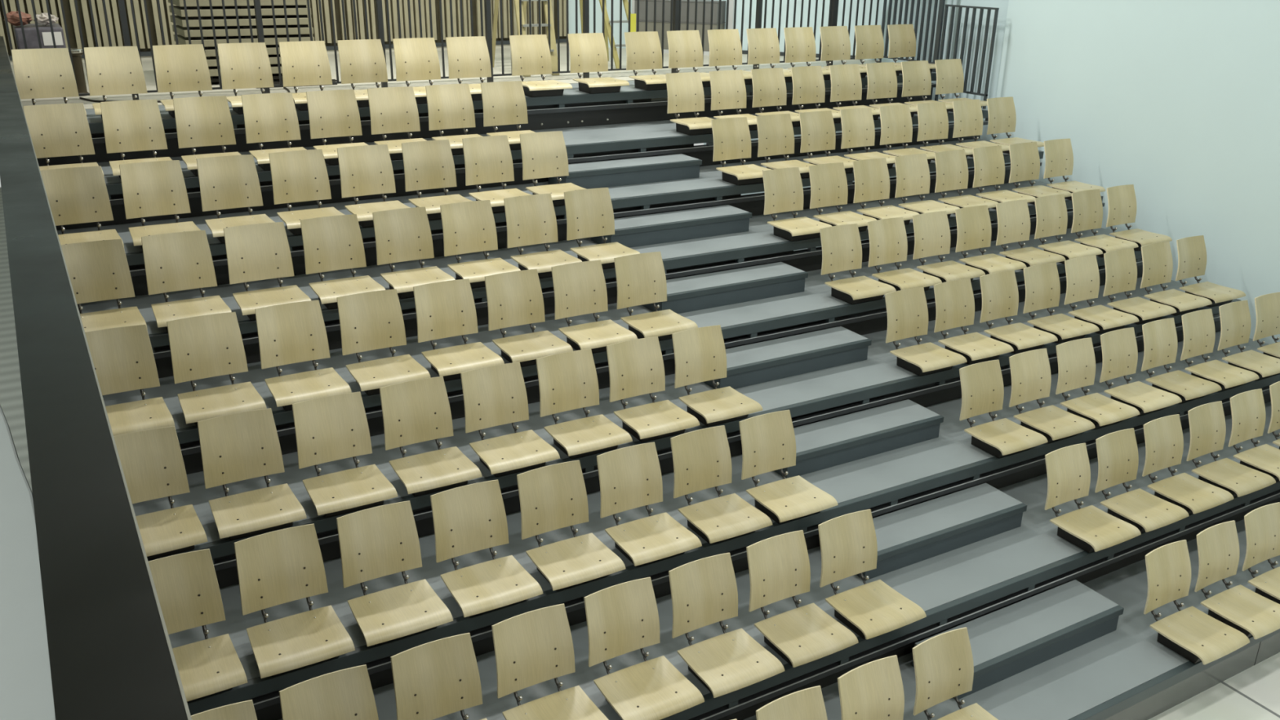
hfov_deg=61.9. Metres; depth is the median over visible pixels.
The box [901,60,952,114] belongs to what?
chair
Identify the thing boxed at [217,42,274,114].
chair
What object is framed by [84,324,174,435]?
chair
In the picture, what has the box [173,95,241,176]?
chair
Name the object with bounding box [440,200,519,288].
chair
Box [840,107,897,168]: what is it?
chair
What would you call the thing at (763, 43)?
chair
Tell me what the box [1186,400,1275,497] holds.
chair
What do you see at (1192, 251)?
chair
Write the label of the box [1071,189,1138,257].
chair
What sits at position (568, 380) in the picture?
chair
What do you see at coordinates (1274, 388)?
chair
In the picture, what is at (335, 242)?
chair
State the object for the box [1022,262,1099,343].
chair
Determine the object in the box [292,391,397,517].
chair
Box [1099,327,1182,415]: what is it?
chair
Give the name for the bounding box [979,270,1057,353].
chair
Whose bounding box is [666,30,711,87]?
chair
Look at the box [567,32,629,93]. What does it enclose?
chair
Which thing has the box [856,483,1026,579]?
step
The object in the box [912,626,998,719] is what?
chair
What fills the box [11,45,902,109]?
floor
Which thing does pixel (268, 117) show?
chair
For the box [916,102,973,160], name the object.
chair
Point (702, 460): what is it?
chair
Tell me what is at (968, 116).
chair
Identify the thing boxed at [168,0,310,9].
wooden panel
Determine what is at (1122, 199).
chair
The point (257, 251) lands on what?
chair
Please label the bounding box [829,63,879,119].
chair
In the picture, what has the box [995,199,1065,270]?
chair
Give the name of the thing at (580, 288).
chair
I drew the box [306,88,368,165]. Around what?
chair
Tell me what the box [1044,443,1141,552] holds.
chair
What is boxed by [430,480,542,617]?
chair
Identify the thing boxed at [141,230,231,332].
chair
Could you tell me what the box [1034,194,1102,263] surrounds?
chair
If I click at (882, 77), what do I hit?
chair
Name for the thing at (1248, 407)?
chair
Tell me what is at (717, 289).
step
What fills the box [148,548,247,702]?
chair
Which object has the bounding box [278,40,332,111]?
chair
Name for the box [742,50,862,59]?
baseboard
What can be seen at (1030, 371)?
chair
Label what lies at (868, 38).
chair
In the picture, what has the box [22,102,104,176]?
chair
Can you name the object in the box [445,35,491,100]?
chair
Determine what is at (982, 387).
chair
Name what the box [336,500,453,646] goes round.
chair
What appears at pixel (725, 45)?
chair
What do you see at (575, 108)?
tier
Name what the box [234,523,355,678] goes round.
chair
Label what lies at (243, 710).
chair
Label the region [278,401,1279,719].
tier
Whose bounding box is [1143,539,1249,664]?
chair
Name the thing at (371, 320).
chair
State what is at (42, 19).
plastic bag
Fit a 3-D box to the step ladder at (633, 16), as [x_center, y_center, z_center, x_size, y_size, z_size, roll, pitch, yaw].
[-0.478,-4.534,12.920,0.730,1.888,0.947,-11,24,-28]
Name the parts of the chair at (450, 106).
backrest, seat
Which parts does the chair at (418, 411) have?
backrest, seat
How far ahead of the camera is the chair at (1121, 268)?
9.67 m
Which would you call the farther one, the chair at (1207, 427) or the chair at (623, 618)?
the chair at (1207, 427)
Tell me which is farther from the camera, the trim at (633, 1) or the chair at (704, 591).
the trim at (633, 1)
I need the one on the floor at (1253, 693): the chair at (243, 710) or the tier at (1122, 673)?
the tier at (1122, 673)
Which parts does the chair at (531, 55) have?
backrest, seat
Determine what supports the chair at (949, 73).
on the tier at (588, 144)
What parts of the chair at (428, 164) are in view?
backrest, seat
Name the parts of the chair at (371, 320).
backrest, seat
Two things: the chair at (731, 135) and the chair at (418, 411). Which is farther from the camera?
the chair at (731, 135)
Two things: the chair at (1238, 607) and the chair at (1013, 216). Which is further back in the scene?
the chair at (1013, 216)
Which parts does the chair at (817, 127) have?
backrest, seat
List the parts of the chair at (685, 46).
backrest, seat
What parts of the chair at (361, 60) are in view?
seat, backrest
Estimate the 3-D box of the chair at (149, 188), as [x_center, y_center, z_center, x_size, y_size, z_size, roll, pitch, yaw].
[-3.430,-1.098,7.625,0.458,0.548,0.554,-11,24,-28]
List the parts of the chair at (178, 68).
seat, backrest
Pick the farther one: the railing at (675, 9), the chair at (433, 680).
the railing at (675, 9)
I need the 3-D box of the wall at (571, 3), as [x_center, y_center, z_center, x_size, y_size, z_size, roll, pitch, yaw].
[1.111,-6.709,14.283,4.593,4.988,0.200,8,22,18]
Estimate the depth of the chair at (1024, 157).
11.05 m
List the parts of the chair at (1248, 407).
backrest, seat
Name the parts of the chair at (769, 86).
backrest, seat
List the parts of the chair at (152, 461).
backrest, seat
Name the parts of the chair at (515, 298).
backrest, seat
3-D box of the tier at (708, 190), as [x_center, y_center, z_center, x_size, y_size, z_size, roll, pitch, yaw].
[0.006,-1.483,9.975,9.785,0.333,0.962,-11,24,-28]
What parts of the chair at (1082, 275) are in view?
backrest, seat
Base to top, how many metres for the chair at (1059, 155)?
0.548 m
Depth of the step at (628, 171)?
9.88 m
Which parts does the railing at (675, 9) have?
post, post, post, rail, post, post, post, post, post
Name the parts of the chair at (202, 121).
backrest, seat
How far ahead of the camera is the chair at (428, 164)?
8.72 m
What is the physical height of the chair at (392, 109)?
0.548 m
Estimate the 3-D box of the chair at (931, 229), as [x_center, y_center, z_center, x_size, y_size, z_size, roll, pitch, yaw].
[2.701,-0.973,9.400,0.458,0.548,0.554,-11,24,-28]
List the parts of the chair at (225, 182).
backrest, seat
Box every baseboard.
[8,38,566,60]
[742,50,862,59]
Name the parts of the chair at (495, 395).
backrest, seat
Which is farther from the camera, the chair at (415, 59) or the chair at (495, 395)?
the chair at (415, 59)
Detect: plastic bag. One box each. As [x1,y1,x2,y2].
[3,10,32,26]
[35,13,58,26]
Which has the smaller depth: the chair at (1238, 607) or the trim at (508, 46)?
the chair at (1238, 607)
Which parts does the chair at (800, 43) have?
backrest, seat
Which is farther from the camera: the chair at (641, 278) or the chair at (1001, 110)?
the chair at (1001, 110)
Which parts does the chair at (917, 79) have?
backrest, seat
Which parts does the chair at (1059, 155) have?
backrest, seat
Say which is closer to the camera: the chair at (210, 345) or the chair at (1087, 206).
the chair at (210, 345)
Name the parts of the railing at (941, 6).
rail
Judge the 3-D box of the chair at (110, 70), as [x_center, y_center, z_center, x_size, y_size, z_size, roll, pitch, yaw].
[-4.264,-2.260,8.737,0.458,0.548,0.554,-11,24,-28]
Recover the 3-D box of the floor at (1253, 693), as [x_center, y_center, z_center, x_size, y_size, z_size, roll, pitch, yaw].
[0.665,2.786,5.154,15.200,0.100,17.200,-11,24,-28]
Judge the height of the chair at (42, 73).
0.548 m
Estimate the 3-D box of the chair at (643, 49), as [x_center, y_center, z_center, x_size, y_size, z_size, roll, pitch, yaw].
[0.133,-3.122,11.134,0.458,0.548,0.554,-11,24,-28]
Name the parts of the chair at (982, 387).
backrest, seat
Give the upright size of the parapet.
3.506 m
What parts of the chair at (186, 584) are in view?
backrest, seat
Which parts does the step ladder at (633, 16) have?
leg, leg, rail, rail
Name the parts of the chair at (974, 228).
backrest, seat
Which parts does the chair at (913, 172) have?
backrest, seat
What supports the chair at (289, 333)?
on the tier at (814, 308)
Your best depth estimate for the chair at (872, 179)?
10.06 m
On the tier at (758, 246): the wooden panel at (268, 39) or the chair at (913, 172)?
the chair at (913, 172)
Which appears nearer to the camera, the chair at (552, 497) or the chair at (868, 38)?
the chair at (552, 497)
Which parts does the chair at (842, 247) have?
backrest, seat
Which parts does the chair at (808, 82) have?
backrest, seat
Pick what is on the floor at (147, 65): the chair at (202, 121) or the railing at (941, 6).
the railing at (941, 6)
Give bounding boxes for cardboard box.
[13,22,66,48]
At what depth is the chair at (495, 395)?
6.78 m
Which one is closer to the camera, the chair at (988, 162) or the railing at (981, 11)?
the chair at (988, 162)
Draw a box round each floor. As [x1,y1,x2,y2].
[0,186,32,492]
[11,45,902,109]
[1148,652,1279,719]
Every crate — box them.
[634,0,726,23]
[635,20,725,51]
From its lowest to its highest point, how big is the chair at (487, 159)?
0.548 m
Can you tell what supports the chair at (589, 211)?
on the tier at (758, 246)
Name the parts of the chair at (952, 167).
backrest, seat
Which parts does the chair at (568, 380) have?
backrest, seat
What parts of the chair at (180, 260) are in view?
backrest, seat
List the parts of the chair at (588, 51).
backrest, seat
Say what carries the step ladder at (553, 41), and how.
on the floor at (147, 65)
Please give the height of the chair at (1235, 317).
0.548 m
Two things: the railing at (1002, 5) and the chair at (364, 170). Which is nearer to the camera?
the chair at (364, 170)
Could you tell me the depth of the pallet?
14.71 m
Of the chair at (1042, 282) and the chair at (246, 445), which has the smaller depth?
the chair at (246, 445)
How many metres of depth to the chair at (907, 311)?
8.44 m
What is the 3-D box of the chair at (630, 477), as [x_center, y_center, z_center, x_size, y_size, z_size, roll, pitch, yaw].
[0.037,0.875,6.382,0.458,0.548,0.554,-11,24,-28]
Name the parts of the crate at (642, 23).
lid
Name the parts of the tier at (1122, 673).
skirt panel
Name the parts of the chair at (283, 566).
backrest, seat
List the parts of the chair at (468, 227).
backrest, seat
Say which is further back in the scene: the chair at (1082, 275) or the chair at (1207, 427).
the chair at (1082, 275)
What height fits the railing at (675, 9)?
1.223 m
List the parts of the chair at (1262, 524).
backrest, seat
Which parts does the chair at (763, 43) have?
backrest, seat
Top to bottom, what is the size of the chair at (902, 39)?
0.548 m
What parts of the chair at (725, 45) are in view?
backrest, seat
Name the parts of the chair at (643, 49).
backrest, seat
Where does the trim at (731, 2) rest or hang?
attached to the wall at (571, 3)
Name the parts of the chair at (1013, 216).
backrest, seat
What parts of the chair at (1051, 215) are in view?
backrest, seat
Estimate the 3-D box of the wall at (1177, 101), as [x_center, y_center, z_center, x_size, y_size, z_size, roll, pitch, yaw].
[7.986,-1.894,6.312,0.150,8.000,14.720,-11,24,-28]
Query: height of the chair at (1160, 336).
0.548 m
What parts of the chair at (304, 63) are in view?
seat, backrest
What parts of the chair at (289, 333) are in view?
backrest, seat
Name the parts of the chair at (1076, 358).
backrest, seat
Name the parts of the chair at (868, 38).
backrest, seat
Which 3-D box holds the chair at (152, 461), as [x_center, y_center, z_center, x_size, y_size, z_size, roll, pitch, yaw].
[-2.630,0.734,5.711,0.458,0.548,0.554,-11,24,-28]
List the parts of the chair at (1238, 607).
backrest, seat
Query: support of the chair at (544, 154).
on the tier at (708, 190)
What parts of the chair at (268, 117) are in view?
backrest, seat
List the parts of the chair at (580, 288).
backrest, seat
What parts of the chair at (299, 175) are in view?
backrest, seat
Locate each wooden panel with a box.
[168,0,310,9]
[168,5,311,19]
[169,15,311,29]
[172,24,313,39]
[173,34,314,49]
[175,44,279,59]
[206,54,281,69]
[208,63,282,79]
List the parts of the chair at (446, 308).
backrest, seat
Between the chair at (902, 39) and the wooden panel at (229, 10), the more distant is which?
the chair at (902, 39)
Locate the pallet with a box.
[663,48,709,55]
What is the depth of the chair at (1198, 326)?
9.11 m
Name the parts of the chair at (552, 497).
backrest, seat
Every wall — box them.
[0,0,566,55]
[0,404,55,719]
[568,0,876,60]
[990,0,1279,344]
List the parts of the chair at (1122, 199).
backrest, seat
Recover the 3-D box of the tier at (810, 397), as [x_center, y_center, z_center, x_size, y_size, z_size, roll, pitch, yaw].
[1.281,0.256,8.320,9.840,0.333,0.962,-11,24,-28]
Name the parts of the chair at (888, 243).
backrest, seat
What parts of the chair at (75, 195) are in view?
backrest, seat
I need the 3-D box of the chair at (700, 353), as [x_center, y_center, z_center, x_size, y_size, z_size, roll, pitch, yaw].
[0.520,0.117,7.428,0.458,0.548,0.554,-11,24,-28]
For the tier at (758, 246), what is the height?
0.333 m
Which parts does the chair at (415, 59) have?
backrest, seat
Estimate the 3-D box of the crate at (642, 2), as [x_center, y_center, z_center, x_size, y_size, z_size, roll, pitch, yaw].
[0.553,-4.859,14.838,1.212,0.280,0.406,8,22,18]
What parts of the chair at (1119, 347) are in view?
backrest, seat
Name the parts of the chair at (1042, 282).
backrest, seat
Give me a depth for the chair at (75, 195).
7.51 m
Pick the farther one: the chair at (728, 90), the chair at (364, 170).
the chair at (728, 90)
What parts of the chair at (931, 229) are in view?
backrest, seat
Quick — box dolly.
[210,73,282,82]
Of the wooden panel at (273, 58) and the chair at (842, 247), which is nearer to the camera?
the chair at (842, 247)
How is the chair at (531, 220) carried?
on the tier at (758, 246)
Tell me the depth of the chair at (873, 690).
5.65 m
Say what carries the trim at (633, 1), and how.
attached to the wall at (571, 3)
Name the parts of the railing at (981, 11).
rail, rail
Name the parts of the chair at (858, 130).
backrest, seat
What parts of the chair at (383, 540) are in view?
backrest, seat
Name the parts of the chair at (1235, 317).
backrest, seat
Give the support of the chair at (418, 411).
on the tier at (810, 397)
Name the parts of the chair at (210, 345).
backrest, seat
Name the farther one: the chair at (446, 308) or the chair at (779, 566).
the chair at (446, 308)
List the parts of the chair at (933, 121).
backrest, seat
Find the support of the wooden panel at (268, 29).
on the wooden panel at (268, 39)
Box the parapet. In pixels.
[0,35,191,719]
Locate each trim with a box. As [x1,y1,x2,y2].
[9,42,566,65]
[631,0,635,13]
[728,0,734,29]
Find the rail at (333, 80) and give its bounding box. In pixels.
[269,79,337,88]
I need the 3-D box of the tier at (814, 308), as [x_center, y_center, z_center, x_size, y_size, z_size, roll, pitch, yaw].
[0.840,-0.321,8.863,9.785,0.333,0.962,-11,24,-28]
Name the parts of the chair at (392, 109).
backrest, seat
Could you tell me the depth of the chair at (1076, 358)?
8.37 m
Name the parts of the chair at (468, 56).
backrest, seat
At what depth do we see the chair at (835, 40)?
12.49 m
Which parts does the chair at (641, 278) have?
backrest, seat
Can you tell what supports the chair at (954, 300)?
on the tier at (810, 397)
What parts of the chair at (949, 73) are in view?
backrest, seat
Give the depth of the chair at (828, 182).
9.82 m
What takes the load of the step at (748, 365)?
on the tier at (810, 397)
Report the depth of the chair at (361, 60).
9.84 m
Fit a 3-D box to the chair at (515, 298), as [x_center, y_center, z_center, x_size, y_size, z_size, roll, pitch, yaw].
[-0.797,-0.288,7.494,0.458,0.548,0.554,-11,24,-28]
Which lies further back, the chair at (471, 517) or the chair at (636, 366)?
the chair at (636, 366)
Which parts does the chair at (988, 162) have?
backrest, seat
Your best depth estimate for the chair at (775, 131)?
10.38 m
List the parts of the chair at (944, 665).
backrest, seat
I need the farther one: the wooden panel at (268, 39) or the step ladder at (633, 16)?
the step ladder at (633, 16)
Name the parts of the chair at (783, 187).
backrest, seat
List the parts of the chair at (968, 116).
backrest, seat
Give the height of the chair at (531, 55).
0.548 m
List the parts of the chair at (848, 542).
backrest, seat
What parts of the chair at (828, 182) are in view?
backrest, seat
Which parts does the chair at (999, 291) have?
backrest, seat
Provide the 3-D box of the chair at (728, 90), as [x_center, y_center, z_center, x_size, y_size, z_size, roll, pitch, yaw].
[1.000,-2.628,10.823,0.458,0.548,0.554,-11,24,-28]
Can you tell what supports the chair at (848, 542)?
on the tier at (959, 586)
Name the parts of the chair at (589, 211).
backrest, seat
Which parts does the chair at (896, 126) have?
backrest, seat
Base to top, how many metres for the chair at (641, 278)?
0.548 m
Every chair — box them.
[11,48,86,114]
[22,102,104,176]
[40,165,124,246]
[61,239,147,332]
[84,45,147,117]
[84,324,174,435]
[100,99,171,178]
[113,426,207,559]
[119,160,200,249]
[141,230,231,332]
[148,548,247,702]
[152,44,212,118]
[166,311,266,427]
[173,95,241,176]
[191,699,257,719]
[196,154,274,243]
[197,408,306,540]
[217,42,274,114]
[223,222,311,320]
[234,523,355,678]
[241,92,306,170]
[254,300,351,410]
[268,149,344,235]
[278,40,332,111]
[279,664,378,719]
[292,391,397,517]
[300,213,385,309]
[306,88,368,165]
[336,288,431,395]
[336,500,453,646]
[337,39,387,106]
[337,144,410,227]
[367,86,426,159]
[372,206,455,298]
[379,376,481,496]
[390,632,487,719]
[392,37,440,103]
[401,139,471,220]
[413,278,504,381]
[425,83,481,155]
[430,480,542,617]
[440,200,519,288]
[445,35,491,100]
[460,362,559,476]
[462,135,531,213]
[480,80,534,150]
[484,269,573,366]
[491,603,608,719]
[503,193,582,278]
[509,34,572,97]
[516,460,625,591]
[520,130,586,206]
[536,348,632,458]
[551,260,637,353]
[564,187,640,269]
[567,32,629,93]
[583,577,704,719]
[596,442,702,566]
[606,336,699,442]
[613,251,697,340]
[624,31,666,90]
[665,71,712,135]
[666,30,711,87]
[668,552,784,697]
[670,425,772,544]
[671,324,763,426]
[707,29,752,84]
[709,70,757,130]
[711,116,772,185]
[738,409,838,524]
[746,27,792,82]
[746,529,858,667]
[751,67,800,126]
[755,113,813,178]
[755,685,827,719]
[762,167,831,241]
[783,26,830,79]
[791,66,840,123]
[799,110,857,173]
[808,162,876,231]
[817,509,926,639]
[819,26,866,78]
[819,223,896,304]
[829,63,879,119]
[837,654,904,719]
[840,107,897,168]
[852,158,919,224]
[854,25,902,75]
[866,62,917,116]
[866,217,942,291]
[879,104,934,164]
[884,287,967,376]
[887,24,935,73]
[894,153,959,218]
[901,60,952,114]
[912,210,985,282]
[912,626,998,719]
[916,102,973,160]
[933,278,1013,364]
[934,58,987,111]
[934,149,998,213]
[952,99,1008,156]
[955,204,1026,275]
[959,360,1048,457]
[972,146,1035,208]
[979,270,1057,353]
[986,97,1044,154]
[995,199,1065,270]
[1008,142,1071,204]
[1008,348,1095,443]
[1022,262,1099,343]
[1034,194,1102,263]
[1043,138,1105,199]
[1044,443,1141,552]
[1055,337,1139,429]
[1064,255,1138,333]
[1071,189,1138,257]
[1094,427,1188,533]
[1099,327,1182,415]
[1102,248,1176,324]
[1106,184,1172,250]
[1140,241,1212,315]
[1141,317,1222,403]
[1142,413,1233,514]
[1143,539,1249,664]
[1175,235,1245,306]
[1180,308,1259,391]
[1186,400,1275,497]
[1194,520,1279,639]
[1217,300,1279,380]
[1228,388,1279,481]
[1241,502,1279,604]
[1253,292,1279,359]
[1267,381,1279,449]
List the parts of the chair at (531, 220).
backrest, seat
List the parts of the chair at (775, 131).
backrest, seat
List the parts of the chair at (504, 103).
backrest, seat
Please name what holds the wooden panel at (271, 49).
on the wooden panel at (273, 58)
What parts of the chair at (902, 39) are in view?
backrest, seat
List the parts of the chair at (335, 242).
backrest, seat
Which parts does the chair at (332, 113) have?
backrest, seat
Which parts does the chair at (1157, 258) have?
backrest, seat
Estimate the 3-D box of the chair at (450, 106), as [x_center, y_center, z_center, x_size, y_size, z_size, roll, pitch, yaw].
[-1.597,-2.120,9.407,0.458,0.548,0.554,-11,24,-28]
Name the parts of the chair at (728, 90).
backrest, seat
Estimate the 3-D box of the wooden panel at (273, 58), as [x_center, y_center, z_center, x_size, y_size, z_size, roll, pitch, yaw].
[-4.172,-3.192,11.328,1.270,0.096,0.800,-11,24,-28]
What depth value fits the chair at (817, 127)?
10.63 m
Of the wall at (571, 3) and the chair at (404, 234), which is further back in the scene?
the wall at (571, 3)
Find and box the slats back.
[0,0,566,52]
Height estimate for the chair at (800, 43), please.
0.548 m
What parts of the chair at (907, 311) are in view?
backrest, seat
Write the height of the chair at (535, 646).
0.548 m
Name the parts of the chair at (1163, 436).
backrest, seat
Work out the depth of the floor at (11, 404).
5.33 m
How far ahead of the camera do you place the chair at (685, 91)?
10.68 m
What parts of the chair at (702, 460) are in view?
backrest, seat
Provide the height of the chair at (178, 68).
0.548 m
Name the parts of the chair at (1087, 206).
backrest, seat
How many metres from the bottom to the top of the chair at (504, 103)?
0.548 m
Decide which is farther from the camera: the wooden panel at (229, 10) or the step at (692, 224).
the wooden panel at (229, 10)
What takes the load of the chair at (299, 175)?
on the tier at (708, 190)
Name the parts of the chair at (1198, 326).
backrest, seat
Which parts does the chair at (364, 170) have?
backrest, seat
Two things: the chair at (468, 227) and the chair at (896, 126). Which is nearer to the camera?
the chair at (468, 227)
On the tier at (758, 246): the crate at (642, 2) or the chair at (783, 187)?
the chair at (783, 187)
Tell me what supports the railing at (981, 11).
on the tier at (588, 144)
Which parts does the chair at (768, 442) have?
backrest, seat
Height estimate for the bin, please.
0.420 m
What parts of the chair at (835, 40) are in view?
backrest, seat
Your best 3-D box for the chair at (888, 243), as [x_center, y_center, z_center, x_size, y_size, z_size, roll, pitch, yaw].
[2.251,-0.885,9.155,0.458,0.548,0.554,-11,24,-28]
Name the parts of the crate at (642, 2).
lid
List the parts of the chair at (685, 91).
backrest, seat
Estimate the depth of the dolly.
11.18 m
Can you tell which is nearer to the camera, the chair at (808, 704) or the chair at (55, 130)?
the chair at (808, 704)
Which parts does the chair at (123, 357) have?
backrest, seat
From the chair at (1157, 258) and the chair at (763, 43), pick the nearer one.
the chair at (1157, 258)
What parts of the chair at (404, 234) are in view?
backrest, seat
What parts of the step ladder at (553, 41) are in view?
leg, rail, leg, rail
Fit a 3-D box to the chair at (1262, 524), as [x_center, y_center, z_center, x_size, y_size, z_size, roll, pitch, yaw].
[4.369,1.352,7.176,0.458,0.548,0.554,-11,24,-28]
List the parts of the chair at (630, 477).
backrest, seat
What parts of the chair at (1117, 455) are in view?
backrest, seat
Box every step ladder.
[492,0,559,76]
[579,0,635,68]
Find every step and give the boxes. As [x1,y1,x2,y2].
[548,153,702,189]
[591,204,751,247]
[641,262,808,313]
[703,326,871,389]
[773,399,943,478]
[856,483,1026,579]
[911,579,1124,699]
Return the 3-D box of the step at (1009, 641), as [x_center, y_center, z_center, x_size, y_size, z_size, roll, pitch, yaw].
[2.376,1.724,6.658,1.440,0.168,0.378,-11,24,-28]
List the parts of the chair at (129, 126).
backrest, seat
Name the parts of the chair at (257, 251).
backrest, seat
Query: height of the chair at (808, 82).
0.548 m
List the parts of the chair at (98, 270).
backrest, seat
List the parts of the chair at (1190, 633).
backrest, seat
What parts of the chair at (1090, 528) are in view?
backrest, seat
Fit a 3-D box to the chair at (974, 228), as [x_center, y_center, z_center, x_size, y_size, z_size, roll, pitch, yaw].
[3.151,-1.061,9.645,0.458,0.548,0.554,-11,24,-28]
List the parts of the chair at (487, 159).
backrest, seat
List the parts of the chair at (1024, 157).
backrest, seat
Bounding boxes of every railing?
[0,0,879,100]
[703,0,1008,250]
[878,0,945,72]
[934,4,999,109]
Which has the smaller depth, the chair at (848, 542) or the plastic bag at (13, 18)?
the chair at (848, 542)
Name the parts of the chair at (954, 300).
backrest, seat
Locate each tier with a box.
[36,72,936,166]
[55,102,988,230]
[57,137,1044,296]
[76,179,1104,377]
[102,227,1142,474]
[132,277,1241,588]
[168,330,1279,719]
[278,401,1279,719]
[743,519,1279,719]
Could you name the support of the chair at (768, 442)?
on the tier at (891, 481)
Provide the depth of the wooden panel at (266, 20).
10.88 m
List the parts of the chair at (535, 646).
backrest, seat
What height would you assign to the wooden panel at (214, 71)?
0.096 m
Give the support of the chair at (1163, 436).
on the tier at (959, 586)
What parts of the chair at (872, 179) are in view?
backrest, seat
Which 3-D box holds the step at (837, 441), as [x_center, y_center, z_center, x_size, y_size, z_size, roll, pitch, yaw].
[1.542,0.562,7.770,1.440,0.168,0.378,-11,24,-28]
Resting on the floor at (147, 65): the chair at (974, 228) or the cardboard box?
the cardboard box
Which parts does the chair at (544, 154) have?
backrest, seat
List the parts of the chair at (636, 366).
backrest, seat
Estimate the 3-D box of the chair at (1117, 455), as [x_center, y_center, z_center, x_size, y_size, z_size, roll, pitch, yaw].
[3.502,0.859,7.487,0.458,0.548,0.554,-11,24,-28]
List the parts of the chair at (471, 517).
backrest, seat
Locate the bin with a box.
[67,48,88,96]
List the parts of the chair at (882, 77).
backrest, seat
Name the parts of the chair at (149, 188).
backrest, seat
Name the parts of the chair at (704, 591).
backrest, seat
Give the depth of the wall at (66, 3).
13.02 m
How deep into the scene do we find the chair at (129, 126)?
8.31 m
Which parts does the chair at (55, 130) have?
backrest, seat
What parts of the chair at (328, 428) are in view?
backrest, seat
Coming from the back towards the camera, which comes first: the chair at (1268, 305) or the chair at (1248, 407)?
the chair at (1268, 305)
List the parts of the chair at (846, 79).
backrest, seat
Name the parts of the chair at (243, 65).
seat, backrest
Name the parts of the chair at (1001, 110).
backrest, seat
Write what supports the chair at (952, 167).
on the tier at (758, 246)
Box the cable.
[79,86,289,102]
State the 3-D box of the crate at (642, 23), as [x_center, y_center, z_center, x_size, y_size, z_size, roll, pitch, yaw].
[0.549,-4.556,14.956,1.212,0.370,0.406,8,22,18]
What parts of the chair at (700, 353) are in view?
backrest, seat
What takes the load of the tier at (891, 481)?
on the tier at (959, 586)
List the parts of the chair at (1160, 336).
backrest, seat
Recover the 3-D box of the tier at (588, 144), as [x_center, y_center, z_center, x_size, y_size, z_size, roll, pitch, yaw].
[-0.387,-2.069,10.544,9.840,0.333,0.962,-11,24,-28]
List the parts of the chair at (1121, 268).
backrest, seat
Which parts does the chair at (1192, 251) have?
backrest, seat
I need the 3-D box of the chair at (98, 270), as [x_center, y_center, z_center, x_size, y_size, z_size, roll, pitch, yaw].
[-3.463,-0.428,6.823,0.458,0.548,0.554,-11,24,-28]
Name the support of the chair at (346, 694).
on the tier at (959, 586)
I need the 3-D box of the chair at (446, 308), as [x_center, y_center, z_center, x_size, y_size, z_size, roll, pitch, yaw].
[-1.246,-0.200,7.248,0.458,0.548,0.554,-11,24,-28]
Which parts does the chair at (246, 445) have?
backrest, seat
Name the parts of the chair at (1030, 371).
backrest, seat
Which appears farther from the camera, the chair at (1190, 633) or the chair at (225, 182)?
the chair at (225, 182)
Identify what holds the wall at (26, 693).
on the floor at (11, 404)
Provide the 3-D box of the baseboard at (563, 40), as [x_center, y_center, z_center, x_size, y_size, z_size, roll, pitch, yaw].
[-6.407,-3.664,12.820,12.380,0.050,0.060,-11,24,-28]
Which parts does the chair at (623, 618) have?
backrest, seat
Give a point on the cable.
(284, 87)
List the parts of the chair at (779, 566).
backrest, seat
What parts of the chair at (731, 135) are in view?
backrest, seat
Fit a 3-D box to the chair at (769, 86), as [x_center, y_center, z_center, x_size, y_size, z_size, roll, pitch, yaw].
[1.450,-2.717,11.068,0.458,0.548,0.554,-11,24,-28]
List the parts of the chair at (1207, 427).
backrest, seat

